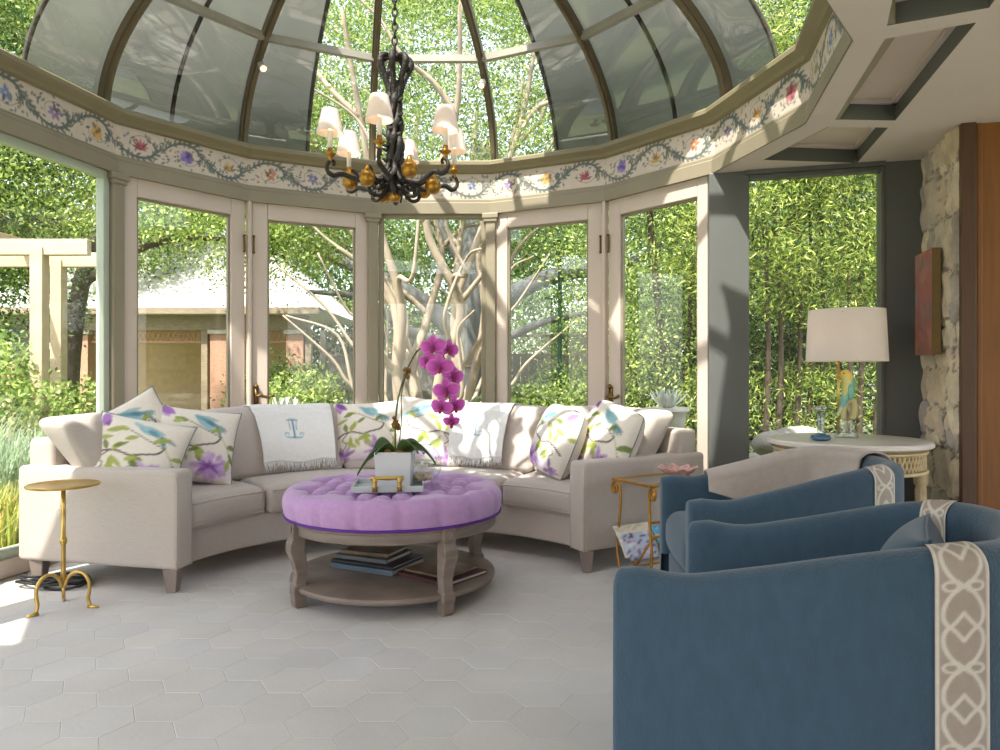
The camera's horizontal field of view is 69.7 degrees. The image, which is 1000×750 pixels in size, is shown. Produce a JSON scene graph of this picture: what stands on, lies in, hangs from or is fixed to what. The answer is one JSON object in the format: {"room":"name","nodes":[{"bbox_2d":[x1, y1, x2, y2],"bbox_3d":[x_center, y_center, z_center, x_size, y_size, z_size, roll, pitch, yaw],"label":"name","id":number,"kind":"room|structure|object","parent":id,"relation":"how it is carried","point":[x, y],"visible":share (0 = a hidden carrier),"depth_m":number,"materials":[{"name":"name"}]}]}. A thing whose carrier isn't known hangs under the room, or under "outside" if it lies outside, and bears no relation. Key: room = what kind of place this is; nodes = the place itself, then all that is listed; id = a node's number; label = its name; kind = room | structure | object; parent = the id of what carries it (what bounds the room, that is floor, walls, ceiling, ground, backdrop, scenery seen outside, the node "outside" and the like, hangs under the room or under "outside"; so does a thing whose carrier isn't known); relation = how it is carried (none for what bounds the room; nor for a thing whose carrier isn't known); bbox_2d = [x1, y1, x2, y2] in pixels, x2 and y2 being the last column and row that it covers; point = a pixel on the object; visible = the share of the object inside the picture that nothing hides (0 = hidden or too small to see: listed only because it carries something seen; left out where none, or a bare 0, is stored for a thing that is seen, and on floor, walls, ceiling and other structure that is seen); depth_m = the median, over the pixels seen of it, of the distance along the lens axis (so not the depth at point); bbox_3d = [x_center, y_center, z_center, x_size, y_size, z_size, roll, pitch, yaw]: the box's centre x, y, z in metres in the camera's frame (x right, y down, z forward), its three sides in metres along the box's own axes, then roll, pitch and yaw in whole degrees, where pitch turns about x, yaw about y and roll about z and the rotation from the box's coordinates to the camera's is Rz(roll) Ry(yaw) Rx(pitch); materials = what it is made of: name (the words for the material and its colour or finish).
{"room":"sunroom","nodes":[
{"label":"sunroom","id":0,"kind":"room"},
{"bbox_2d":[0,532,659,749],"bbox_3d":[0.583,1.250,2.209,8.203,0.300,7.425,0,0,0],"label":"floor","id":1,"kind":"structure","parent":0,"point":[523,660],"depth_m":2.73,"materials":[{"name":"tile"}]},
{"bbox_2d":[15,571,91,590],"bbox_3d":[-2.325,1.071,3.740,0.379,0.061,0.191,0,0,0],"label":"cable coil","id":2,"kind":"object","parent":1,"relation":"on","point":[79,581],"visible":0.57,"depth_m":3.69,"materials":[{"name":"black rubber"}]},
{"bbox_2d":[24,479,100,618],"bbox_3d":[-2.055,0.809,3.385,0.320,0.595,0.310,0,0,0],"label":"table","id":3,"kind":"object","parent":1,"relation":"on","point":[66,484],"visible":1,"depth_m":3.38,"materials":[{"name":"metal"}]},
{"bbox_2d":[107,170,129,410],"bbox_3d":[-2.513,-0.106,4.679,0.130,2.412,0.135,0,0,26],"label":"post","id":4,"kind":"object","parent":1,"relation":"on","point":[117,181],"visible":0.48,"depth_m":4.64,"materials":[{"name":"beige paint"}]},
{"bbox_2d":[246,201,251,404],"bbox_3d":[-1.900,-0.105,5.424,0.030,2.410,0.060,0,0,-39],"label":"post","id":5,"kind":"object","parent":1,"relation":"on","point":[248,204],"visible":0.56,"depth_m":5.40,"materials":[{"name":"white paint"}]},
{"bbox_2d":[19,404,702,592],"bbox_3d":[-0.716,0.653,4.566,3.873,0.894,1.632,0,0,-10],"label":"sofa","id":6,"kind":"object","parent":1,"relation":"on","point":[142,517],"visible":0.59,"depth_m":3.97,"materials":[{"name":"fabric"}]},
{"bbox_2d":[39,409,202,466],"bbox_3d":[-2.072,0.436,4.113,0.428,0.460,1.014,0,0,29],"label":"cushion","id":7,"kind":"object","parent":6,"relation":"on","point":[75,440],"depth_m":3.74,"materials":[{"name":"fabric"}]},
{"bbox_2d":[108,386,161,422],"bbox_3d":[-2.061,0.365,4.059,0.614,0.602,0.199,0,0,-37],"label":"throw pillow","id":8,"kind":"object","parent":6,"relation":"on","point":[146,406],"visible":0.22,"depth_m":4.09,"materials":[{"name":"fabric"}]},
{"bbox_2d":[94,411,196,467],"bbox_3d":[-1.960,0.435,3.880,0.568,0.480,0.260,0,0,-7],"label":"throw pillow","id":9,"kind":"object","parent":6,"relation":"on","point":[126,442],"visible":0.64,"depth_m":3.83,"materials":[{"name":"fabric"}]},
{"bbox_2d":[160,404,241,484],"bbox_3d":[-1.770,0.410,4.160,0.518,0.490,0.264,0,0,-20],"label":"throw pillow","id":10,"kind":"object","parent":6,"relation":"on","point":[209,454],"visible":0.74,"depth_m":4.12,"materials":[{"name":"fabric"}]},
{"bbox_2d":[192,480,264,529],"bbox_3d":[-1.754,0.730,4.106,0.669,0.214,0.784,0,0,29],"label":"seat cushion","id":11,"kind":"object","parent":6,"relation":"on","point":[241,503],"depth_m":3.98,"materials":[{"name":"fabric"}]},
{"bbox_2d":[206,406,342,479],"bbox_3d":[-1.480,0.436,4.786,0.902,0.460,0.425,0,0,-34],"label":"cushion","id":12,"kind":"object","parent":6,"relation":"on","point":[248,461],"depth_m":4.55,"materials":[{"name":"fabric"}]},
{"bbox_2d":[241,403,335,472],"bbox_3d":[-1.391,0.409,4.808,0.592,0.427,0.461,0,0,-32],"label":"throw blanket","id":13,"kind":"object","parent":6,"relation":"on","point":[299,433],"visible":0.95,"depth_m":4.70,"materials":[{"name":"white fabric"}]},
{"bbox_2d":[233,467,374,512],"bbox_3d":[-1.183,0.730,4.635,1.057,0.214,0.671,0,0,-29],"label":"seat cushion","id":14,"kind":"object","parent":6,"relation":"on","point":[275,483],"depth_m":4.43,"materials":[{"name":"fabric"}]},
{"bbox_2d":[332,400,398,464],"bbox_3d":[-0.930,0.400,4.960,0.482,0.451,0.250,0,0,-6],"label":"throw pillow","id":15,"kind":"object","parent":6,"relation":"on","point":[359,426],"visible":0.75,"depth_m":4.90,"materials":[{"name":"fabric"}]},
{"bbox_2d":[343,460,438,468],"bbox_3d":[-0.762,0.436,5.072,0.754,0.460,0.411,0,0,-8],"label":"cushion","id":16,"kind":"object","parent":6,"relation":"on","point":[352,464],"depth_m":4.85,"materials":[{"name":"fabric"}]},
{"bbox_2d":[396,395,467,466],"bbox_3d":[-0.500,0.390,4.990,0.538,0.504,0.262,0,0,5],"label":"throw pillow","id":17,"kind":"object","parent":6,"relation":"on","point":[420,422],"visible":0.62,"depth_m":4.91,"materials":[{"name":"fabric"}]},
{"bbox_2d":[414,465,530,503],"bbox_3d":[-0.283,0.730,4.773,1.034,0.214,0.726,0,0,0],"label":"seat cushion","id":18,"kind":"object","parent":6,"relation":"on","point":[499,474],"depth_m":4.72,"materials":[{"name":"fabric"}]},
{"bbox_2d":[447,402,518,466],"bbox_3d":[-0.128,0.408,5.018,0.474,0.424,0.454,0,0,14],"label":"throw blanket","id":19,"kind":"object","parent":6,"relation":"on","point":[479,433],"visible":0.87,"depth_m":4.87,"materials":[{"name":"white fabric"}]},
{"bbox_2d":[445,404,546,472],"bbox_3d":[-0.051,0.436,5.031,0.770,0.460,0.415,0,0,15],"label":"cushion","id":20,"kind":"object","parent":6,"relation":"on","point":[523,420],"depth_m":4.84,"materials":[{"name":"fabric"}]},
{"bbox_2d":[503,471,569,516],"bbox_3d":[0.407,0.730,4.489,0.807,0.214,0.670,0,0,41],"label":"seat cushion","id":21,"kind":"object","parent":6,"relation":"on","point":[525,493],"depth_m":4.29,"materials":[{"name":"fabric"}]},
{"bbox_2d":[529,404,587,479],"bbox_3d":[0.360,0.410,4.480,0.267,0.448,0.466,0,0,-21],"label":"throw pillow","id":22,"kind":"object","parent":6,"relation":"on","point":[558,440],"visible":1,"depth_m":4.32,"materials":[{"name":"fabric"}]},
{"bbox_2d":[535,406,672,471],"bbox_3d":[0.649,0.436,4.653,0.930,0.460,0.428,0,0,40],"label":"cushion","id":23,"kind":"object","parent":6,"relation":"on","point":[657,439],"depth_m":4.39,"materials":[{"name":"fabric"}]},
{"bbox_2d":[577,400,644,459],"bbox_3d":[0.660,0.400,4.360,0.273,0.486,0.503,0,0,-27],"label":"throw pillow","id":24,"kind":"object","parent":6,"relation":"on","point":[614,430],"visible":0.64,"depth_m":4.22,"materials":[{"name":"fabric"}]},
{"bbox_2d":[365,212,381,402],"bbox_3d":[-1.037,-0.106,5.856,0.135,2.412,0.130,0,0,-13],"label":"post","id":25,"kind":"object","parent":1,"relation":"on","point":[373,219],"visible":0.49,"depth_m":5.81,"materials":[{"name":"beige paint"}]},
{"bbox_2d":[282,471,501,616],"bbox_3d":[-0.545,0.830,3.700,1.110,0.541,1.108,0,0,30],"label":"ottoman","id":26,"kind":"object","parent":1,"relation":"on","point":[453,506],"visible":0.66,"depth_m":3.31,"materials":[{"name":"purple fabric"}]},
{"bbox_2d":[330,557,424,576],"bbox_3d":[-0.640,0.981,3.760,0.390,0.028,0.300,0,0,26],"label":"book","id":27,"kind":"object","parent":26,"relation":"on","point":[338,565],"visible":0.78,"depth_m":3.63,"materials":[{"name":"blue paper"}]},
{"bbox_2d":[331,553,423,569],"bbox_3d":[-0.640,0.960,3.765,0.380,0.014,0.290,0,0,26],"label":"book","id":28,"kind":"object","parent":27,"relation":"on","point":[412,557],"visible":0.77,"depth_m":3.66,"materials":[{"name":"paper"}]},
{"bbox_2d":[335,549,411,563],"bbox_3d":[-0.665,0.941,3.780,0.320,0.022,0.240,0,0,24],"label":"book","id":29,"kind":"object","parent":28,"relation":"on","point":[406,552],"visible":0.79,"depth_m":3.68,"materials":[{"name":"paper"}]},
{"bbox_2d":[341,545,407,557],"bbox_3d":[-0.660,0.919,3.790,0.280,0.020,0.210,0,0,21],"label":"book","id":30,"kind":"object","parent":29,"relation":"on","point":[375,551],"visible":0.84,"depth_m":3.73,"materials":[{"name":"paper"}]},
{"bbox_2d":[351,476,423,492],"bbox_3d":[-0.551,0.519,3.558,0.342,0.082,0.344,0,0,-6],"label":"tray","id":31,"kind":"object","parent":26,"relation":"on","point":[361,485],"visible":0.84,"depth_m":3.41,"materials":[{"name":"metal"}]},
{"bbox_2d":[357,334,464,486],"bbox_3d":[-0.437,0.174,3.594,0.529,0.754,0.213,0,0,2],"label":"potted orchid","id":32,"kind":"object","parent":31,"relation":"on","point":[390,460],"visible":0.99,"depth_m":3.53,"materials":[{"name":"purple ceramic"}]},
{"bbox_2d":[413,443,441,482],"bbox_3d":[-0.385,0.450,3.685,0.172,0.195,0.172,0,0,0],"label":"glass globe","id":33,"kind":"object","parent":31,"relation":"on","point":[418,476],"visible":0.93,"depth_m":3.64},
{"bbox_2d":[289,545,494,605],"bbox_3d":[-0.545,1.014,3.700,1.040,0.036,1.040,0,0,0],"label":"shelf","id":34,"kind":"object","parent":26,"relation":"attached to","point":[325,583],"depth_m":3.39,"materials":[{"name":"brown wood"}]},
{"bbox_2d":[282,471,501,530],"bbox_3d":[-0.545,0.625,3.700,1.108,0.131,1.110,0,0,0],"label":"cushion","id":35,"kind":"object","parent":26,"relation":"on","point":[453,501],"depth_m":3.29,"materials":[{"name":"purple fabric"}]},
{"bbox_2d":[398,568,486,584],"bbox_3d":[-0.287,0.985,3.580,0.330,0.020,0.300,0,0,38],"label":"book","id":36,"kind":"object","parent":26,"relation":"on","point":[477,572],"visible":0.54,"depth_m":3.49,"materials":[{"name":"paper"}]},
{"bbox_2d":[404,558,477,576],"bbox_3d":[-0.295,0.969,3.600,0.280,0.012,0.250,0,0,35],"label":"book","id":37,"kind":"object","parent":36,"relation":"on","point":[429,567],"visible":0.72,"depth_m":3.57,"materials":[{"name":"paper"}]},
{"bbox_2d":[482,212,498,402],"bbox_3d":[-0.069,-0.106,5.856,0.135,2.412,0.130,0,0,13],"label":"post","id":38,"kind":"object","parent":1,"relation":"on","point":[490,219],"visible":0.48,"depth_m":5.81,"materials":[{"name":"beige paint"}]},
{"bbox_2d":[602,201,607,400],"bbox_3d":[0.794,-0.105,5.424,0.030,2.410,0.060,0,0,39],"label":"post","id":39,"kind":"object","parent":1,"relation":"on","point":[604,204],"visible":0.56,"depth_m":5.40,"materials":[{"name":"white paint"}]},
{"bbox_2d":[611,473,693,567],"bbox_3d":[0.878,0.824,3.878,0.456,0.533,0.354,0,0,-31],"label":"side table","id":40,"kind":"object","parent":1,"relation":"on","point":[651,481],"visible":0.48,"depth_m":3.81,"materials":[{"name":"gold metal"}]},
{"bbox_2d":[613,522,659,557],"bbox_3d":[0.745,0.890,3.886,0.260,0.150,0.111,0,0,-31],"label":"magazine","id":41,"kind":"object","parent":40,"relation":"in","point":[643,526],"visible":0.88,"depth_m":3.90,"materials":[{"name":"paper"}]},
{"bbox_2d":[618,531,658,561],"bbox_3d":[0.742,0.914,3.840,0.210,0.123,0.098,0,0,-31],"label":"magazine","id":42,"kind":"object","parent":40,"relation":"in","point":[634,544],"visible":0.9,"depth_m":3.83,"materials":[{"name":"paper"}]},
{"bbox_2d":[657,463,697,475],"bbox_3d":[0.983,0.531,3.975,0.216,0.058,0.216,0,0,23],"label":"dish","id":43,"kind":"object","parent":40,"relation":"on","point":[672,469],"visible":0.95,"depth_m":3.93,"materials":[{"name":"pink ceramic"}]},
{"bbox_2d":[707,171,747,468],"bbox_3d":[1.494,-0.105,4.751,0.272,2.410,0.259,0,0,15],"label":"post","id":44,"kind":"object","parent":1,"relation":"on","point":[726,191],"visible":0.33,"depth_m":4.63,"materials":[{"name":"grey paint"}]},
{"bbox_2d":[660,455,903,572],"bbox_3d":[1.175,0.719,3.020,0.899,0.761,0.750,0,0,4],"label":"barrel armchair","id":45,"kind":"object","parent":1,"relation":"on","point":[684,500],"visible":0.32,"depth_m":2.67,"materials":[{"name":"blue fabric"}]},
{"bbox_2d":[666,511,685,570],"bbox_3d":[1.118,0.715,3.024,0.784,0.230,0.555,0,0,4],"label":"seat cushion","id":46,"kind":"object","parent":45,"relation":"on","point":[675,520],"depth_m":3.05,"materials":[{"name":"blue fabric"}]},
{"bbox_2d":[702,445,890,498],"bbox_3d":[1.333,0.487,3.269,0.800,0.333,0.312,0,0,27],"label":"throw blanket","id":47,"kind":"object","parent":45,"relation":"on","point":[793,466],"visible":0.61,"depth_m":3.27,"materials":[{"name":"beige fabric"}]},
{"bbox_2d":[613,500,999,749],"bbox_3d":[0.841,0.719,1.842,0.899,0.761,0.750,0,0,31],"label":"barrel armchair","id":48,"kind":"object","parent":1,"relation":"on","point":[801,633],"visible":0.98,"depth_m":1.55,"materials":[{"name":"blue fabric"}]},
{"bbox_2d":[880,513,943,550],"bbox_3d":[0.983,0.535,1.759,0.198,0.348,0.368,0,0,31],"label":"lumbar pillow","id":49,"kind":"object","parent":48,"relation":"on","point":[920,531],"visible":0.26,"depth_m":1.73,"materials":[{"name":"blue fabric"}]},
{"bbox_2d":[767,433,934,500],"bbox_3d":[1.930,0.728,3.990,0.840,0.745,0.840,0,0,0],"label":"console table","id":50,"kind":"object","parent":1,"relation":"on","point":[910,453],"visible":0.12,"depth_m":3.77,"materials":[{"name":"wood"}]},
{"bbox_2d":[810,406,830,440],"bbox_3d":[1.736,0.262,3.880,0.105,0.186,0.104,0,0,0],"label":"bud vase","id":51,"kind":"object","parent":50,"relation":"on","point":[818,436],"visible":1,"depth_m":3.85,"materials":[{"name":"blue glass"}]},
{"bbox_2d":[805,307,888,438],"bbox_3d":[1.965,-0.006,4.070,0.428,0.722,0.428,0,0,0],"label":"lamp","id":52,"kind":"object","parent":50,"relation":"on","point":[844,334],"visible":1,"depth_m":3.92,"materials":[{"name":"fabric"}]},
{"bbox_2d":[876,160,923,501],"bbox_3d":[2.481,-0.105,4.442,0.245,2.410,0.140,0,0,15],"label":"post","id":53,"kind":"object","parent":1,"relation":"on","point":[903,179],"visible":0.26,"depth_m":4.38,"materials":[{"name":"grey paint"}]},
{"bbox_2d":[22,0,778,159],"bbox_3d":[-0.553,-2.354,3.692,4.640,1.267,4.621,0,0,0],"label":"glass dome","id":54,"kind":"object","parent":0,"point":[610,70],"depth_m":5.13,"materials":[{"name":"clear glass"}]},
{"bbox_2d":[316,0,466,204],"bbox_3d":[-0.548,-1.905,3.735,0.738,2.010,0.804,0,0,0],"label":"chandelier","id":55,"kind":"object","parent":54,"relation":"hanging from","point":[395,180],"visible":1,"depth_m":3.69,"materials":[{"name":"metal"}]},
{"bbox_2d":[0,12,844,198],"bbox_3d":[-0.458,-1.535,4.150,4.413,0.204,3.674,0,0,13],"label":"decorative frieze","id":56,"kind":"structure","parent":0,"point":[18,97],"depth_m":4.93},
{"bbox_2d":[0,132,108,579],"bbox_3d":[-2.675,-0.107,4.219,0.160,2.415,0.972,0,0,13],"label":"window","id":57,"kind":"structure","parent":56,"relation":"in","point":[11,564],"depth_m":4.59,"materials":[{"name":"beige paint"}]},
{"bbox_2d":[124,177,245,407],"bbox_3d":[-2.255,-0.107,5.092,0.200,2.415,0.982,0,0,39],"label":"door","id":58,"kind":"structure","parent":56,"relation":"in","point":[136,190],"depth_m":5.17,"materials":[{"name":"white paint"}]},
{"bbox_2d":[252,202,367,404],"bbox_3d":[-1.491,-0.107,5.682,0.982,2.415,0.231,0,0,-26],"label":"door","id":59,"kind":"structure","parent":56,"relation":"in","point":[262,214],"depth_m":5.55,"materials":[{"name":"white paint"}]},
{"bbox_2d":[0,0,832,173],"bbox_3d":[-0.553,-1.683,3.735,4.813,0.095,4.693,0,0,0],"label":"trim","id":60,"kind":"structure","parent":56,"relation":"attached to","point":[800,53],"depth_m":4.81,"materials":[{"name":"brown metal"}]},
{"bbox_2d":[379,214,484,402],"bbox_3d":[-0.553,-0.107,5.911,0.972,2.415,0.160,0,0,0],"label":"window","id":61,"kind":"structure","parent":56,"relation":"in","point":[384,216],"depth_m":5.85,"materials":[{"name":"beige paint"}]},
{"bbox_2d":[0,0,894,213],"bbox_3d":[-0.553,-1.373,3.735,4.608,0.125,4.493,0,0,0],"label":"trim","id":62,"kind":"structure","parent":56,"relation":"attached to","point":[11,124],"depth_m":4.93,"materials":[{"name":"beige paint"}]},
{"bbox_2d":[496,202,601,405],"bbox_3d":[0.391,-0.107,5.696,0.982,2.415,0.200,0,0,26],"label":"door","id":63,"kind":"structure","parent":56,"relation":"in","point":[591,214],"depth_m":5.66,"materials":[{"name":"white paint"}]},
{"bbox_2d":[605,176,707,470],"bbox_3d":[1.137,-0.107,5.082,0.231,2.415,0.982,0,0,-39],"label":"door","id":64,"kind":"structure","parent":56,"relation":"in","point":[696,189],"depth_m":5.10,"materials":[{"name":"white paint"}]},
{"bbox_2d":[746,159,885,458],"bbox_3d":[1.973,-0.115,4.523,0.810,2.430,0.140,0,0,15],"label":"window","id":65,"kind":"structure","parent":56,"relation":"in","point":[874,167],"depth_m":4.46,"materials":[{"name":"grey paint"}]},
{"bbox_2d":[6,393,874,452],"bbox_3d":[0.000,1.230,5.000,120.000,0.001,90.000,0,0,0],"label":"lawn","id":66,"kind":"structure","parent":0,"point":[869,425],"depth_m":17.14,"materials":[{"name":"green plant"}]},
{"bbox_2d":[0,478,18,547],"bbox_3d":[-3.372,0.945,4.732,1.278,0.550,1.305,0,0,0],"label":"ornamental grass","id":67,"kind":"object","parent":66,"relation":"on","point":[9,507],"depth_m":4.58,"materials":[{"name":"green plant"}]},
{"bbox_2d":[0,315,29,434],"bbox_3d":[-6.073,0.177,7.587,2.333,2.301,1.938,0,0,0],"label":"shrub","id":68,"kind":"object","parent":66,"relation":"on","point":[3,333],"visible":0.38,"depth_m":7.78,"materials":[{"name":"green plant"}]},
{"bbox_2d":[0,400,44,448],"bbox_3d":[-4.380,0.698,5.410,1.584,1.045,1.812,0,0,-43],"label":"ornamental grass","id":69,"kind":"object","parent":66,"relation":"on","point":[3,400],"depth_m":5.72,"materials":[{"name":"green plant"}]},
{"bbox_2d":[0,421,46,498],"bbox_3d":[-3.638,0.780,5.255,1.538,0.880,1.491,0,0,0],"label":"ornamental grass","id":70,"kind":"object","parent":66,"relation":"on","point":[8,462],"depth_m":5.13,"materials":[{"name":"green plant"}]},
{"bbox_2d":[0,334,88,449],"bbox_3d":[-4.950,0.370,6.892,1.871,1.866,1.735,0,0,21],"label":"shrub","id":71,"kind":"object","parent":66,"relation":"on","point":[17,382],"visible":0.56,"depth_m":6.95,"materials":[{"name":"green plant"}]},
{"bbox_2d":[0,232,95,436],"bbox_3d":[-6.000,-0.140,7.600,3.760,2.720,1.300,0,0,0],"label":"pergola","id":72,"kind":"object","parent":66,"relation":"on","point":[39,255],"visible":0.59,"depth_m":7.21,"materials":[{"name":"white wood"}]},
{"bbox_2d":[0,0,95,418],"bbox_3d":[-6.811,-3.178,9.045,4.621,8.796,3.789,0,0,-20],"label":"evergreen tree","id":73,"kind":"object","parent":66,"relation":"on","point":[17,16],"visible":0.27,"depth_m":9.02,"materials":[{"name":"green plant"}]},
{"bbox_2d":[11,370,168,417],"bbox_3d":[-4.383,0.630,7.737,1.653,1.404,1.410,0,0,0],"label":"shrub","id":74,"kind":"object","parent":66,"relation":"on","point":[90,406],"visible":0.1,"depth_m":7.53,"materials":[{"name":"green plant"}]},
{"bbox_2d":[0,1,223,314],"bbox_3d":[-8.322,-3.869,14.641,6.565,10.179,4.286,0,0,9],"label":"broadleaf tree","id":75,"kind":"object","parent":66,"relation":"on","point":[156,260],"visible":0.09,"depth_m":14.22,"materials":[{"name":"green plant"}]},
{"bbox_2d":[0,228,352,437],"bbox_3d":[-6.825,-1.030,16.040,6.750,4.500,4.720,0,0,0],"label":"house","id":76,"kind":"structure","parent":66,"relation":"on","point":[182,340],"depth_m":14.07,"materials":[{"name":"beige paint"}]},
{"bbox_2d":[0,0,378,408],"bbox_3d":[-4.986,-2.355,9.592,6.949,7.156,3.823,0,0,-2],"label":"maple tree","id":77,"kind":"object","parent":66,"relation":"on","point":[74,343],"visible":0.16,"depth_m":9.11,"materials":[{"name":"green plant"}]},
{"bbox_2d":[209,348,337,407],"bbox_3d":[-3.401,0.433,11.031,2.054,1.687,1.672,0,0,-5],"label":"shrub","id":78,"kind":"object","parent":66,"relation":"on","point":[277,367],"visible":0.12,"depth_m":10.90,"materials":[{"name":"green plant"}]},
{"bbox_2d":[245,361,352,405],"bbox_3d":[-2.554,0.571,9.265,1.769,1.520,1.464,0,0,4],"label":"shrub","id":79,"kind":"object","parent":66,"relation":"on","point":[292,391],"visible":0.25,"depth_m":9.20,"materials":[{"name":"green plant"}]},
{"bbox_2d":[279,220,455,389],"bbox_3d":[-4.021,-1.927,19.426,6.544,6.572,4.872,0,0,-13],"label":"tree","id":80,"kind":"object","parent":66,"relation":"on","point":[348,302],"visible":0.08,"depth_m":19.00,"materials":[{"name":"green plant"}]},
{"bbox_2d":[167,0,644,402],"bbox_3d":[-0.950,-2.750,8.982,6.595,7.970,4.350,0,0,-9],"label":"crape myrtle","id":81,"kind":"object","parent":66,"relation":"on","point":[394,293],"visible":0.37,"depth_m":8.44,"materials":[{"name":"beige plant"}]},
{"bbox_2d":[149,0,759,401],"bbox_3d":[-0.565,-3.834,11.976,10.183,10.118,4.590,0,0,0],"label":"oak tree","id":82,"kind":"object","parent":66,"relation":"on","point":[470,332],"visible":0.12,"depth_m":11.52,"materials":[{"name":"green plant"}]},
{"bbox_2d":[404,151,586,390],"bbox_3d":[0.206,-2.603,20.583,6.840,7.878,4.873,0,0,21],"label":"tree","id":83,"kind":"object","parent":66,"relation":"on","point":[520,274],"visible":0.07,"depth_m":19.86,"materials":[{"name":"green plant"}]},
{"bbox_2d":[315,330,762,441],"bbox_3d":[0.704,0.220,13.020,8.377,2.050,0.110,0,0,0],"label":"fence","id":84,"kind":"object","parent":66,"relation":"on","point":[426,381],"visible":0.18,"depth_m":12.99,"materials":[{"name":"grey wood"}]},
{"bbox_2d":[511,370,585,407],"bbox_3d":[0.549,0.610,9.593,1.787,1.373,1.548,0,0,0],"label":"shrub","id":85,"kind":"object","parent":66,"relation":"on","point":[534,398],"visible":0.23,"depth_m":9.44,"materials":[{"name":"green plant"}]},
{"bbox_2d":[552,226,566,396],"bbox_3d":[0.920,-0.530,11.000,0.240,3.500,0.240,0,0,22],"label":"lamp post","id":86,"kind":"object","parent":66,"relation":"on","point":[554,243],"visible":0.36,"depth_m":10.97,"materials":[{"name":"green metal"}]},
{"bbox_2d":[512,349,608,405],"bbox_3d":[0.948,0.449,11.154,1.943,1.738,1.652,0,0,-3],"label":"shrub","id":87,"kind":"object","parent":66,"relation":"on","point":[555,374],"visible":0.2,"depth_m":11.06,"materials":[{"name":"green plant"}]},
{"bbox_2d":[511,146,656,368],"bbox_3d":[1.605,-2.329,14.643,3.815,5.180,3.386,0,0,-27],"label":"tree","id":88,"kind":"object","parent":66,"relation":"on","point":[546,327],"visible":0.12,"depth_m":14.51,"materials":[{"name":"green plant"}]},
{"bbox_2d":[506,0,805,450],"bbox_3d":[1.824,-2.076,8.149,3.490,6.771,2.889,0,0,-21],"label":"bamboo","id":89,"kind":"object","parent":66,"relation":"on","point":[659,310],"visible":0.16,"depth_m":7.91,"materials":[{"name":"green plant"}]},
{"bbox_2d":[544,202,773,353],"bbox_3d":[4.410,-2.061,19.413,6.940,6.845,4.436,0,0,-8],"label":"tree","id":90,"kind":"object","parent":66,"relation":"on","point":[651,287],"visible":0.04,"depth_m":18.80,"materials":[{"name":"green plant"}]},
{"bbox_2d":[645,389,689,427],"bbox_3d":[1.500,0.671,6.450,0.400,1.099,0.400,0,0,0],"label":"agave","id":91,"kind":"object","parent":66,"relation":"on","point":[667,401],"visible":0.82,"depth_m":6.37,"materials":[{"name":"plant"}]},
{"bbox_2d":[631,0,850,438],"bbox_3d":[2.409,-1.351,7.045,2.126,5.144,2.052,0,0,32],"label":"tree","id":92,"kind":"object","parent":66,"relation":"on","point":[774,236],"visible":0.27,"depth_m":6.87,"materials":[{"name":"green plant"}]},
{"bbox_2d":[625,284,875,452],"bbox_3d":[3.333,0.065,8.929,4.185,2.484,1.863,0,0,2],"label":"shrub","id":93,"kind":"object","parent":66,"relation":"on","point":[775,347],"visible":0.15,"depth_m":8.80,"materials":[{"name":"green plant"}]},
{"bbox_2d":[629,0,875,429],"bbox_3d":[4.854,-2.827,11.545,5.782,8.096,4.010,0,0,0],"label":"oak","id":94,"kind":"object","parent":66,"relation":"on","point":[792,1],"visible":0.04,"depth_m":11.19,"materials":[{"name":"green plant"}]},
{"bbox_2d":[749,453,759,458],"bbox_3d":[3.550,0.960,6.050,2.903,0.500,0.459,0,0,15],"label":"wall","id":95,"kind":"structure","parent":66,"relation":"on","point":[751,455],"depth_m":6.33,"materials":[{"name":"grey stone"}]},
{"bbox_2d":[751,426,822,455],"bbox_3d":[2.456,0.579,6.024,0.681,0.307,0.426,0,0,0],"label":"boulder","id":96,"kind":"object","parent":95,"relation":"on","point":[760,445],"visible":0.37,"depth_m":5.95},
{"bbox_2d":[749,0,875,433],"bbox_3d":[3.368,-1.285,7.222,2.007,5.013,2.060,0,0,-44],"label":"bamboo","id":97,"kind":"object","parent":66,"relation":"on","point":[825,182],"visible":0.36,"depth_m":7.16,"materials":[{"name":"green plant"}]},
{"bbox_2d":[750,178,875,419],"bbox_3d":[9.054,-2.385,19.902,6.500,7.520,4.745,0,0,-6],"label":"tree","id":98,"kind":"object","parent":66,"relation":"on","point":[828,298],"visible":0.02,"depth_m":19.33,"materials":[{"name":"green plant"}]},
{"bbox_2d":[813,174,875,434],"bbox_3d":[4.232,-1.364,7.358,2.329,5.170,1.864,0,0,-15],"label":"tree","id":99,"kind":"object","parent":66,"relation":"on","point":[868,413],"visible":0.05,"depth_m":7.44,"materials":[{"name":"green plant"}]},
{"bbox_2d":[645,406,689,427],"bbox_3d":[1.500,0.755,6.450,0.400,0.930,0.400,0,0,0],"label":"pot","id":100,"kind":"object","parent":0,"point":[679,413],"depth_m":6.30,"materials":[{"name":"ceramic"}]},
{"bbox_2d":[715,0,999,172],"bbox_3d":[0.000,-1.358,1.671,9.200,0.104,6.141,0,0,0],"label":"ceiling","id":101,"kind":"structure","parent":0,"point":[965,88],"depth_m":3.34,"materials":[{"name":"paint"}]},
{"bbox_2d":[918,126,958,500],"bbox_3d":[2.613,-0.105,4.018,0.336,2.410,0.615,0,0,15],"label":"wall","id":102,"kind":"structure","parent":0,"point":[938,413],"depth_m":3.94,"materials":[{"name":"stone"}]},
{"bbox_2d":[915,247,940,355],"bbox_3d":[2.433,-0.407,4.083,0.045,0.585,0.300,0,0,15],"label":"canvas painting","id":103,"kind":"object","parent":102,"relation":"attached to","point":[927,263],"visible":1,"depth_m":4.00,"materials":[{"name":"paint"}]},
{"bbox_2d":[959,122,999,509],"bbox_3d":[2.985,-0.105,3.598,1.205,2.410,0.060,0,0,15],"label":"wall panel","id":104,"kind":"object","parent":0,"point":[979,143],"visible":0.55,"depth_m":3.71,"materials":[{"name":"brown wood"}]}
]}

